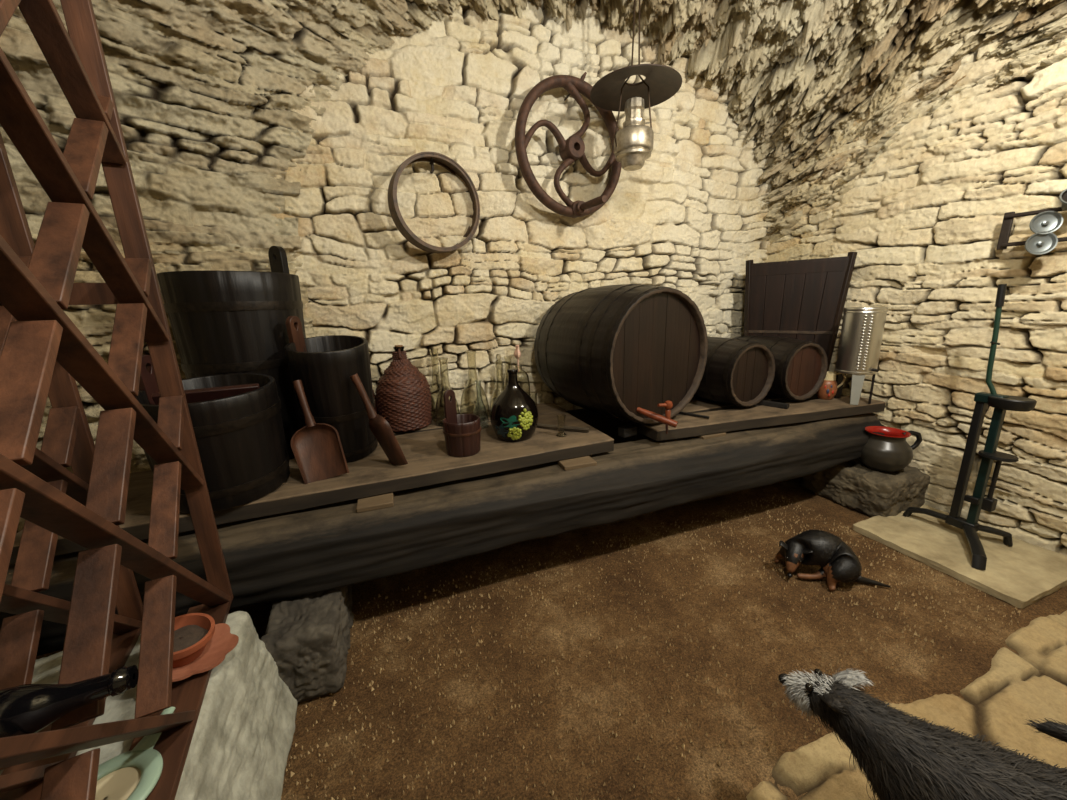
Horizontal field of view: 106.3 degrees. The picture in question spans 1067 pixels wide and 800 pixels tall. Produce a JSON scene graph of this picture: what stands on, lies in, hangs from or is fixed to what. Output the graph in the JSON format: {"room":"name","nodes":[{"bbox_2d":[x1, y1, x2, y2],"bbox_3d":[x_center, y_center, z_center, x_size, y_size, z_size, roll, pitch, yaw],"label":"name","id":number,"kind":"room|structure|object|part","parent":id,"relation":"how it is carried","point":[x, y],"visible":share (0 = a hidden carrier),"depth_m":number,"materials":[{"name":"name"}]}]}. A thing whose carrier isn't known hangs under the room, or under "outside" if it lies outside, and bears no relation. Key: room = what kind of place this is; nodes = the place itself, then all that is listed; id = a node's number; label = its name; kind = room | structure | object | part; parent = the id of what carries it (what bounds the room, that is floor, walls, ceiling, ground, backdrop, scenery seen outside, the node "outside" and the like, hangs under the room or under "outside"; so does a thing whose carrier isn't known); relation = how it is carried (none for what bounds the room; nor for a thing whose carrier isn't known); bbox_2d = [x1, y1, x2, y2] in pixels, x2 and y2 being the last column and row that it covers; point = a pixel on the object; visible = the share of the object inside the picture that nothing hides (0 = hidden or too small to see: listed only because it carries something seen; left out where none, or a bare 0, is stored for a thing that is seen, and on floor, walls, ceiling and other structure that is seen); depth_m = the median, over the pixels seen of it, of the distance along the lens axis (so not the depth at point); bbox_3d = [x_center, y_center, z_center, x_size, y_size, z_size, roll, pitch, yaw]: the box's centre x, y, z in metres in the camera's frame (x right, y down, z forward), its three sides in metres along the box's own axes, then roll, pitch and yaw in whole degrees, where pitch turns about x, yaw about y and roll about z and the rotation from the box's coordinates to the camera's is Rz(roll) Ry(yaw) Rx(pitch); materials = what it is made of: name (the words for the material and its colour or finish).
{"room":"wine cellar","nodes":[
{"label":"wine cellar","id":0,"kind":"room"},
{"bbox_2d":[0,611,297,799],"bbox_3d":[-0.933,1.016,0.368,0.958,0.407,1.676,-7,14,-19],"label":"stone block","id":1,"kind":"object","parent":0,"point":[242,739],"depth_m":1.00,"materials":[{"name":"grey stone"}]},
{"bbox_2d":[0,0,232,799],"bbox_3d":[-0.767,-0.098,0.377,0.300,1.772,1.363,-9,15,-27],"label":"rack","id":2,"kind":"object","parent":1,"relation":"on","point":[43,353],"visible":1,"depth_m":0.75,"materials":[{"name":"brown wood"}]},
{"bbox_2d":[0,665,138,737],"bbox_3d":[-0.701,0.410,0.492,0.314,0.074,0.074,-9,15,-27],"label":"wine bottle","id":3,"kind":"object","parent":2,"relation":"in","point":[26,708],"visible":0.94,"depth_m":0.52,"materials":[{"name":"black glass"}]},
{"bbox_3d":[-1.147,-0.217,0.923,0.047,1.770,0.019,-9,15,-27],"label":"post","id":4,"kind":"part","parent":2,"relation":"part of","materials":[{"name":"brown wood"}]},
{"bbox_2d":[95,707,175,799],"bbox_3d":[-0.770,0.694,0.740,0.154,0.027,0.228,-7,14,-19],"label":"plate","id":5,"kind":"object","parent":2,"relation":"on","point":[133,774],"visible":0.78,"depth_m":0.74,"materials":[{"name":"ceramic"}]},
{"bbox_2d":[95,767,140,799],"bbox_3d":[-0.756,0.707,0.708,0.104,0.014,0.104,-7,14,-19],"label":"cup","id":6,"kind":"object","parent":5,"relation":"on","point":[113,783],"depth_m":0.73,"materials":[{"name":"beige ceramic"}]},
{"bbox_3d":[-0.765,0.672,0.814,0.036,0.020,0.088,-3,14,-5],"label":"handle","id":7,"kind":"part","parent":5,"relation":"part of","materials":[{"name":"green ceramic"}]},
{"bbox_3d":[-0.970,-0.244,1.013,0.047,1.770,0.019,-9,15,-27],"label":"post","id":8,"kind":"part","parent":2,"relation":"part of","materials":[{"name":"brown wood"}]},
{"bbox_2d":[172,623,238,681],"bbox_3d":[-0.847,0.621,0.989,0.180,0.051,0.185,-3,14,-4],"label":"dish","id":9,"kind":"object","parent":2,"relation":"on","point":[222,642],"visible":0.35,"depth_m":1.00,"materials":[{"name":"ceramic"}]},
{"bbox_2d":[173,613,214,667],"bbox_3d":[-0.859,0.596,0.981,0.130,0.082,0.130,-4,14,-10],"label":"terracotta bowl","id":10,"kind":"object","parent":9,"relation":"on","point":[192,631],"visible":0.64,"depth_m":0.99,"materials":[{"name":"ceramic"}]},
{"bbox_2d":[16,234,313,532],"bbox_3d":[-2.023,0.710,-0.695,1.804,1.560,6.200,-2,14,0],"label":"wall","id":11,"kind":"structure","parent":0,"point":[95,322],"depth_m":1.78,"materials":[{"name":"beige stone"}]},
{"bbox_2d":[271,0,773,413],"bbox_3d":[0.238,-0.890,2.648,3.640,2.980,0.119,-7,14,-19],"label":"wall","id":12,"kind":"structure","parent":0,"point":[690,220],"depth_m":2.39,"materials":[{"name":"stone"}]},
{"bbox_3d":[0.205,-1.789,2.347,0.011,0.016,0.135,-7,14,-19],"label":"pin","id":13,"kind":"object","parent":12,"relation":"attached to","visible":0},
{"bbox_2d":[515,72,621,217],"bbox_3d":[0.285,-1.475,2.273,0.743,0.769,0.340,-9,15,-27],"label":"flywheel","id":14,"kind":"object","parent":13,"relation":"hanging from","point":[571,149],"visible":0.98,"depth_m":2.33,"materials":[{"name":"metal"}]},
{"bbox_3d":[0.336,-1.138,2.319,0.044,0.044,0.240,-9,15,-27],"label":"crank handle","id":15,"kind":"part","parent":14,"relation":"part of","materials":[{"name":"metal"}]},
{"bbox_2d":[0,0,1066,248],"bbox_3d":[0.369,-1.058,-0.478,5.662,1.638,5.812,-7,14,-19],"label":"ceiling","id":16,"kind":"structure","parent":0,"point":[202,89],"depth_m":1.93,"materials":[{"name":"stone"}]},
{"bbox_2d":[590,0,681,170],"bbox_3d":[0.537,-1.711,2.112,0.472,0.879,0.472,-7,14,-19],"label":"oil lamp","id":17,"kind":"object","parent":16,"relation":"hanging from","point":[633,143],"visible":1,"depth_m":2.12,"materials":[{"name":"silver metal"}]},
{"bbox_3d":[0.543,-1.536,2.154,0.118,0.140,0.118,-7,14,-19],"label":"burner","id":18,"kind":"part","parent":17,"relation":"part of","materials":[{"name":"silver metal"}]},
{"bbox_3d":[0.538,-1.673,2.121,0.472,0.059,0.472,-7,14,-19],"label":"lamp shade","id":19,"kind":"part","parent":17,"relation":"part of","materials":[{"name":"grey metal"}]},
{"bbox_2d":[36,477,1066,799],"bbox_3d":[0.393,1.280,0.060,5.700,0.102,5.900,-7,14,-19],"label":"floor","id":20,"kind":"structure","parent":0,"point":[949,674],"depth_m":1.41,"materials":[{"name":"brown soil"}]},
{"bbox_2d":[260,585,353,702],"bbox_3d":[-0.825,0.815,1.503,0.260,0.262,0.522,-7,14,-19],"label":"stone block","id":21,"kind":"object","parent":20,"relation":"on","point":[307,636],"visible":0.62,"depth_m":1.31,"materials":[{"name":"grey stone"}]},
{"bbox_2d":[0,413,885,655],"bbox_3d":[0.212,0.417,1.927,4.091,0.272,0.382,-7,14,-19],"label":"beam","id":22,"kind":"structure","parent":21,"relation":"on","point":[282,556],"depth_m":1.62,"materials":[{"name":"brown wood"}]},
{"bbox_2d":[9,412,613,563],"bbox_3d":[-0.697,0.284,1.830,2.170,0.067,0.571,-7,15,-21],"label":"plank","id":23,"kind":"object","parent":22,"relation":"on","point":[425,452],"visible":0.44,"depth_m":1.67,"materials":[{"name":"brown wood"}]},
{"bbox_2d":[134,355,289,512],"bbox_3d":[-1.139,0.090,1.438,0.414,0.520,0.427,-2,14,-1],"label":"tub","id":24,"kind":"object","parent":23,"relation":"on","point":[240,439],"visible":0.68,"depth_m":1.36,"materials":[{"name":"black wood"}]},
{"bbox_2d":[151,383,259,404],"bbox_3d":[-1.146,-0.004,1.423,0.300,0.083,0.057,-8,15,-25],"label":"wine","id":25,"kind":"object","parent":24,"relation":"in","point":[204,394],"visible":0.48,"depth_m":1.41,"materials":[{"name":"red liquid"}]},
{"bbox_2d":[157,246,305,458],"bbox_3d":[-1.292,-0.217,1.811,0.494,0.955,0.494,-7,14,-19],"label":"tub","id":26,"kind":"object","parent":23,"relation":"on","point":[222,322],"visible":0.64,"depth_m":1.60,"materials":[{"name":"black wood"}]},
{"bbox_2d":[291,380,348,483],"bbox_3d":[-0.848,0.120,1.572,0.191,0.403,0.118,-7,14,-19],"label":"scoop","id":27,"kind":"object","parent":23,"relation":"on","point":[317,449],"visible":1,"depth_m":1.58,"materials":[{"name":"brown wood"}]},
{"bbox_3d":[-0.893,0.014,1.557,0.079,0.187,0.037,4,15,24],"label":"handle","id":28,"kind":"part","parent":27,"relation":"part of","materials":[{"name":"brown wood"}]},
{"bbox_3d":[-0.839,0.206,1.577,0.191,0.233,0.085,-7,14,-19],"label":"blade","id":29,"kind":"part","parent":27,"relation":"part of","materials":[{"name":"brown wood"}]},
{"bbox_2d":[284,316,377,462],"bbox_3d":[-0.868,-0.049,1.746,0.318,0.632,0.373,-9,15,-28],"label":"bucket","id":30,"kind":"object","parent":23,"relation":"on","point":[324,365],"visible":0.73,"depth_m":1.65,"materials":[{"name":"black wood"}]},
{"bbox_2d":[350,373,407,465],"bbox_3d":[-0.621,0.087,1.659,0.205,0.410,0.108,1,14,11],"label":"scoop","id":31,"kind":"object","parent":23,"relation":"on","point":[381,429],"visible":1,"depth_m":1.62,"materials":[{"name":"brown wood"}]},
{"bbox_3d":[-0.686,-0.014,1.619,0.089,0.190,0.037,-3,14,-6],"label":"handle","id":32,"kind":"part","parent":31,"relation":"part of","materials":[{"name":"brown wood"}]},
{"bbox_3d":[-0.618,0.173,1.669,0.182,0.238,0.087,11,19,43],"label":"blade","id":33,"kind":"part","parent":31,"relation":"part of","materials":[{"name":"brown wood"}]},
{"bbox_2d":[442,389,481,456],"bbox_3d":[-0.324,0.099,1.809,0.175,0.285,0.175,-7,14,-19],"label":"bucket","id":34,"kind":"object","parent":23,"relation":"on","point":[461,432],"visible":1,"depth_m":1.77,"materials":[{"name":"red wood"}]},
{"bbox_2d":[473,380,488,428],"bbox_3d":[-0.292,0.022,2.175,0.088,0.262,0.088,-7,14,-19],"label":"carafe","id":35,"kind":"object","parent":23,"relation":"on","point":[480,410],"visible":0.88,"depth_m":2.16,"materials":[{"name":"clear glass"}]},
{"bbox_2d":[490,368,538,441],"bbox_3d":[-0.096,0.019,1.983,0.242,0.347,0.250,-7,14,-19],"label":"bottle","id":36,"kind":"object","parent":23,"relation":"on","point":[514,416],"visible":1,"depth_m":1.91,"materials":[{"name":"brown glass"}]},
{"bbox_2d":[556,414,566,436],"bbox_3d":[0.140,0.129,2.009,0.054,0.108,0.054,-7,14,-19],"label":"drinking glass","id":37,"kind":"object","parent":23,"relation":"on","point":[560,417],"visible":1,"depth_m":2.00,"materials":[{"name":"glass"}]},
{"bbox_2d":[536,423,588,431],"bbox_3d":[0.081,0.139,2.138,0.447,0.026,0.032,5,15,25],"label":"stick","id":38,"kind":"object","parent":23,"relation":"on","point":[585,429],"visible":0.6,"depth_m":2.08,"materials":[{"name":"brown wood"}]},
{"bbox_2d":[356,492,393,512],"bbox_3d":[-0.611,0.394,1.548,0.132,0.020,0.103,-7,14,-19],"label":"shim","id":39,"kind":"object","parent":22,"relation":"on","point":[386,500],"visible":0.86,"depth_m":1.52,"materials":[{"name":"brown wood"}]},
{"bbox_2d":[557,456,596,470],"bbox_3d":[0.202,0.293,1.871,0.160,0.020,0.100,-6,14,-17],"label":"shim","id":40,"kind":"object","parent":22,"relation":"on","point":[585,461],"visible":0.8,"depth_m":1.84,"materials":[{"name":"brown wood"}]},
{"bbox_2d":[567,409,648,443],"bbox_3d":[0.197,0.355,2.717,3.500,0.535,0.160,-7,14,-19],"label":"trestle","id":41,"kind":"object","parent":22,"relation":"on","point":[608,426],"visible":0.02,"depth_m":2.71,"materials":[{"name":"brown wood"}]},
{"bbox_2d":[393,402,566,435],"bbox_3d":[-0.620,0.160,2.339,1.680,0.066,0.246,-7,14,-19],"label":"plank","id":42,"kind":"object","parent":41,"relation":"on","point":[543,408],"visible":0.12,"depth_m":2.47,"materials":[{"name":"brown wood"}]},
{"bbox_2d":[373,390,377,413],"bbox_3d":[-0.953,-0.011,2.184,0.183,0.361,0.183,-3,14,-4],"label":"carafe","id":43,"kind":"object","parent":42,"relation":"on","point":[374,396],"visible":0.02,"depth_m":2.20,"materials":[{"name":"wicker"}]},
{"bbox_2d":[375,345,431,431],"bbox_3d":[-0.725,-0.076,2.223,0.298,0.456,0.296,1,14,10],"label":"demijohn","id":44,"kind":"object","parent":42,"relation":"on","point":[403,394],"visible":0.98,"depth_m":2.13,"materials":[{"name":"wicker"}]},
{"bbox_2d":[429,348,440,419],"bbox_3d":[-0.574,-0.096,2.373,0.124,0.415,0.124,-7,14,-19],"label":"carafe","id":45,"kind":"object","parent":42,"relation":"on","point":[436,379],"visible":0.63,"depth_m":2.34,"materials":[{"name":"clear glass"}]},
{"bbox_2d":[435,357,459,425],"bbox_3d":[-0.495,-0.050,2.257,0.140,0.375,0.140,-7,14,-19],"label":"carafe","id":46,"kind":"object","parent":42,"relation":"on","point":[445,384],"visible":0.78,"depth_m":2.22,"materials":[{"name":"clear glass"}]},
{"bbox_2d":[460,351,489,418],"bbox_3d":[-0.351,-0.084,2.331,0.176,0.400,0.176,-7,14,-19],"label":"carafe","id":47,"kind":"object","parent":42,"relation":"on","point":[469,395],"visible":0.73,"depth_m":2.29,"materials":[{"name":"clear glass"}]},
{"bbox_2d":[490,354,504,410],"bbox_3d":[-0.199,-0.086,2.372,0.140,0.376,0.140,-7,14,-19],"label":"carafe","id":48,"kind":"object","parent":42,"relation":"on","point":[499,387],"visible":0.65,"depth_m":2.34,"materials":[{"name":"clear glass"}]},
{"bbox_2d":[504,356,511,387],"bbox_3d":[-0.155,-0.105,2.522,0.132,0.340,0.132,-7,14,-19],"label":"carafe","id":49,"kind":"object","parent":42,"relation":"on","point":[508,365],"visible":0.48,"depth_m":2.48,"materials":[{"name":"clear glass"}]},
{"bbox_2d":[514,345,529,395],"bbox_3d":[-0.084,-0.102,2.308,0.128,0.430,0.128,-7,14,-19],"label":"decanter","id":50,"kind":"object","parent":42,"relation":"on","point":[522,376],"visible":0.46,"depth_m":2.26,"materials":[{"name":"clear glass"}]},
{"bbox_2d":[530,392,536,405],"bbox_3d":[-0.012,0.021,2.430,0.068,0.130,0.068,-7,14,-19],"label":"drinking glass","id":51,"kind":"object","parent":42,"relation":"on","point":[533,395],"visible":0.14,"depth_m":2.40,"materials":[{"name":"glass"}]},
{"bbox_2d":[676,394,818,414],"bbox_3d":[1.275,-0.016,2.837,1.440,0.066,0.585,-7,14,-19],"label":"plank","id":52,"kind":"object","parent":41,"relation":"on","point":[696,405],"visible":0.07,"depth_m":2.54,"materials":[{"name":"brown wood"}]},
{"bbox_2d":[693,336,774,406],"bbox_3d":[1.176,-0.199,2.591,0.411,0.411,0.561,-7,15,-22],"label":"barrel","id":53,"kind":"object","parent":52,"relation":"on","point":[738,372],"visible":0.65,"depth_m":2.37,"materials":[{"name":"brown wood"}]},
{"bbox_2d":[734,335,827,399],"bbox_3d":[1.582,-0.230,2.700,0.397,0.397,0.551,-6,14,-18],"label":"barrel","id":54,"kind":"object","parent":52,"relation":"on","point":[801,366],"visible":0.54,"depth_m":2.47,"materials":[{"name":"brown wood"}]},
{"bbox_2d":[744,252,856,370],"bbox_3d":[1.884,-0.557,2.919,0.636,0.918,0.283,9,17,36],"label":"wooden grape hod","id":55,"kind":"object","parent":52,"relation":"on","point":[805,299],"visible":0.53,"depth_m":2.76,"materials":[{"name":"brown wood"}]},
{"bbox_3d":[1.605,-0.568,2.998,0.102,0.917,0.047,1,14,11],"label":"corner post","id":56,"kind":"part","parent":55,"relation":"part of","materials":[{"name":"brown wood"}]},
{"bbox_3d":[2.025,-0.505,2.685,0.042,0.918,0.119,-10,16,-32],"label":"corner post","id":57,"kind":"part","parent":55,"relation":"part of","materials":[{"name":"brown wood"}]},
{"bbox_2d":[618,424,636,437],"bbox_3d":[0.503,0.166,2.139,0.090,0.050,0.050,-9,15,-28],"label":"chock","id":58,"kind":"object","parent":22,"relation":"on","point":[629,430],"visible":1,"depth_m":2.12,"materials":[{"name":"brown wood"}]},
{"bbox_2d":[695,432,725,439],"bbox_3d":[0.966,0.188,2.212,0.162,0.020,0.103,-7,14,-19],"label":"shim","id":59,"kind":"object","parent":22,"relation":"on","point":[708,436],"visible":0.5,"depth_m":2.17,"materials":[{"name":"brown wood"}]},
{"bbox_2d":[634,396,885,440],"bbox_3d":[1.377,0.092,2.375,1.622,0.066,0.211,-5,14,-15],"label":"plank","id":60,"kind":"object","parent":22,"relation":"on","point":[728,420],"visible":0.91,"depth_m":2.29,"materials":[{"name":"brown wood"}]},
{"bbox_2d":[534,284,707,423],"bbox_3d":[0.482,-0.283,2.345,0.757,0.756,0.721,-9,15,-28],"label":"barrel","id":61,"kind":"object","parent":60,"relation":"on","point":[611,351],"visible":0.95,"depth_m":2.07,"materials":[{"name":"brown wood"}]},
{"bbox_2d":[637,400,677,433],"bbox_3d":[0.618,0.083,2.014,0.207,0.164,0.070,5,15,26],"label":"tap","id":62,"kind":"object","parent":61,"relation":"attached to","point":[666,420],"visible":1,"depth_m":1.99,"materials":[{"name":"brown wood"}]},
{"bbox_3d":[0.624,0.087,2.028,0.207,0.085,0.038,6,15,29],"label":"spout","id":63,"kind":"part","parent":62,"relation":"part of","materials":[{"name":"brown wood"}]},
{"bbox_3d":[0.643,0.027,1.978,0.062,0.024,0.022,-7,14,-19],"label":"key handle","id":64,"kind":"part","parent":62,"relation":"part of","materials":[{"name":"brown wood"}]},
{"bbox_2d":[678,412,708,418],"bbox_3d":[0.904,0.084,2.290,0.200,0.014,0.012,11,19,43],"label":"stick","id":65,"kind":"object","parent":60,"relation":"on","point":[683,413],"visible":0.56,"depth_m":2.27,"materials":[{"name":"brown wood"}]},
{"bbox_2d":[757,400,788,408],"bbox_3d":[1.462,0.025,2.445,0.041,0.030,0.170,-14,18,-41],"label":"wedge","id":66,"kind":"object","parent":60,"relation":"on","point":[762,402],"visible":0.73,"depth_m":2.42,"materials":[{"name":"brown wood"}]},
{"bbox_2d":[816,371,845,399],"bbox_3d":[1.899,-0.095,2.574,0.128,0.177,0.122,-7,14,-19],"label":"pitcher","id":67,"kind":"object","parent":60,"relation":"on","point":[827,391],"visible":0.8,"depth_m":2.54,"materials":[{"name":"orange ceramic"}]},
{"bbox_3d":[1.950,-0.125,2.542,0.057,0.106,0.014,3,14,20],"label":"handle","id":68,"kind":"part","parent":67,"relation":"part of","materials":[{"name":"beige ceramic"}]},
{"bbox_2d":[834,307,888,404],"bbox_3d":[1.982,-0.271,2.443,0.208,0.575,0.213,5,15,27],"label":"tank","id":69,"kind":"object","parent":60,"relation":"on","point":[862,330],"visible":0.99,"depth_m":2.37,"materials":[{"name":"silver metal"}]},
{"bbox_3d":[1.972,-0.103,2.577,0.062,0.187,0.014,-4,14,-10],"label":"leg","id":70,"kind":"part","parent":69,"relation":"part of","materials":[{"name":"metal"}]},
{"bbox_3d":[1.946,-0.062,2.412,0.062,0.187,0.014,5,15,27],"label":"leg","id":71,"kind":"part","parent":69,"relation":"part of","materials":[{"name":"grey metal"}]},
{"bbox_3d":[2.058,-0.071,2.433,0.014,0.187,0.062,9,17,39],"label":"leg","id":72,"kind":"part","parent":69,"relation":"part of","materials":[{"name":"metal"}]},
{"bbox_2d":[281,496,1024,799],"bbox_3d":[0.550,0.884,1.590,2.710,0.015,1.260,-7,14,-19],"label":"gravel","id":73,"kind":"object","parent":20,"relation":"on","point":[893,554],"visible":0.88,"depth_m":1.51,"materials":[{"name":"brown gravel"}]},
{"bbox_2d":[775,529,889,590],"bbox_3d":[1.342,0.706,1.789,0.434,0.213,0.209,6,15,28],"label":"dog","id":74,"kind":"object","parent":73,"relation":"on","point":[837,562],"visible":1,"depth_m":1.76},
{"bbox_2d":[801,458,929,516],"bbox_3d":[2.052,0.496,2.504,0.428,0.248,0.522,-7,14,-19],"label":"rock","id":75,"kind":"object","parent":20,"relation":"on","point":[852,484],"visible":0.69,"depth_m":2.32,"materials":[{"name":"grey stone"}]},
{"bbox_2d":[859,426,922,471],"bbox_3d":[2.071,0.289,2.358,0.263,0.236,0.264,-11,16,-34],"label":"jug","id":76,"kind":"object","parent":75,"relation":"on","point":[889,452],"visible":0.94,"depth_m":2.29,"materials":[{"name":"ceramic"}]},
{"bbox_3d":[2.196,0.239,2.324,0.104,0.129,0.026,1,14,10],"label":"handle","id":77,"kind":"part","parent":76,"relation":"part of","materials":[{"name":"black ceramic"}]},
{"bbox_2d":[778,668,1066,799],"bbox_3d":[0.887,0.858,0.818,0.692,0.444,0.302,7,16,33],"label":"dog","id":78,"kind":"object","parent":20,"relation":"on","point":[902,756],"visible":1,"depth_m":0.80},
{"bbox_2d":[852,505,1066,608],"bbox_3d":[2.133,0.726,1.997,0.603,0.040,0.647,-7,14,-19],"label":"stone slab","id":79,"kind":"object","parent":20,"relation":"on","point":[1023,573],"visible":0.78,"depth_m":1.89,"materials":[{"name":"stone"}]},
{"bbox_2d":[903,284,1036,569],"bbox_3d":[2.060,0.108,1.853,0.404,1.247,0.404,-13,17,-38],"label":"machine","id":80,"kind":"object","parent":79,"relation":"on","point":[1000,403],"visible":1,"depth_m":1.92,"materials":[{"name":"black metal"}]},
{"bbox_3d":[2.150,-0.226,1.854,0.014,0.434,0.076,-7,14,-19],"label":"lever","id":81,"kind":"part","parent":80,"relation":"part of","materials":[{"name":"green paint"}]},
{"bbox_3d":[2.196,0.391,1.909,0.017,0.260,0.018,-7,14,-19],"label":"spring rod","id":82,"kind":"part","parent":80,"relation":"part of","materials":[{"name":"black metal"}]},
{"bbox_3d":[2.185,0.264,1.882,0.112,0.016,0.129,-7,14,-19],"label":"bottle plate","id":83,"kind":"part","parent":80,"relation":"part of","materials":[{"name":"black metal"}]},
{"bbox_2d":[763,0,1066,555],"bbox_3d":[2.869,-0.268,0.655,0.131,2.550,5.810,-7,14,-19],"label":"wall","id":84,"kind":"structure","parent":0,"point":[923,225],"depth_m":2.12,"materials":[{"name":"beige stone"}]},
{"bbox_2d":[996,189,1066,254],"bbox_3d":[2.301,-0.781,1.750,0.136,0.273,0.402,-7,14,-19],"label":"bracket","id":85,"kind":"object","parent":84,"relation":"attached to","point":[1045,222],"visible":1,"depth_m":1.79,"materials":[{"name":"metal"}]},
{"bbox_3d":[2.347,-0.711,1.772,0.018,0.022,0.380,-7,14,-19],"label":"rail","id":86,"kind":"part","parent":85,"relation":"part of","materials":[{"name":"metal"}]},
{"bbox_3d":[2.341,-0.839,1.748,0.018,0.022,0.395,-7,14,-19],"label":"rail","id":87,"kind":"part","parent":85,"relation":"part of","materials":[{"name":"metal"}]},
{"bbox_3d":[-0.550,-1.305,2.165,0.011,0.016,0.135,-7,14,-19],"label":"pin","id":88,"kind":"object","parent":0,"visible":0},
{"bbox_2d":[388,152,479,252],"bbox_3d":[-0.537,-1.078,2.202,0.496,0.504,0.100,-11,16,-33],"label":"hoop","id":89,"kind":"object","parent":88,"relation":"hanging from","point":[446,162],"visible":0.98,"depth_m":2.17,"materials":[{"name":"brown wood"}]}
]}

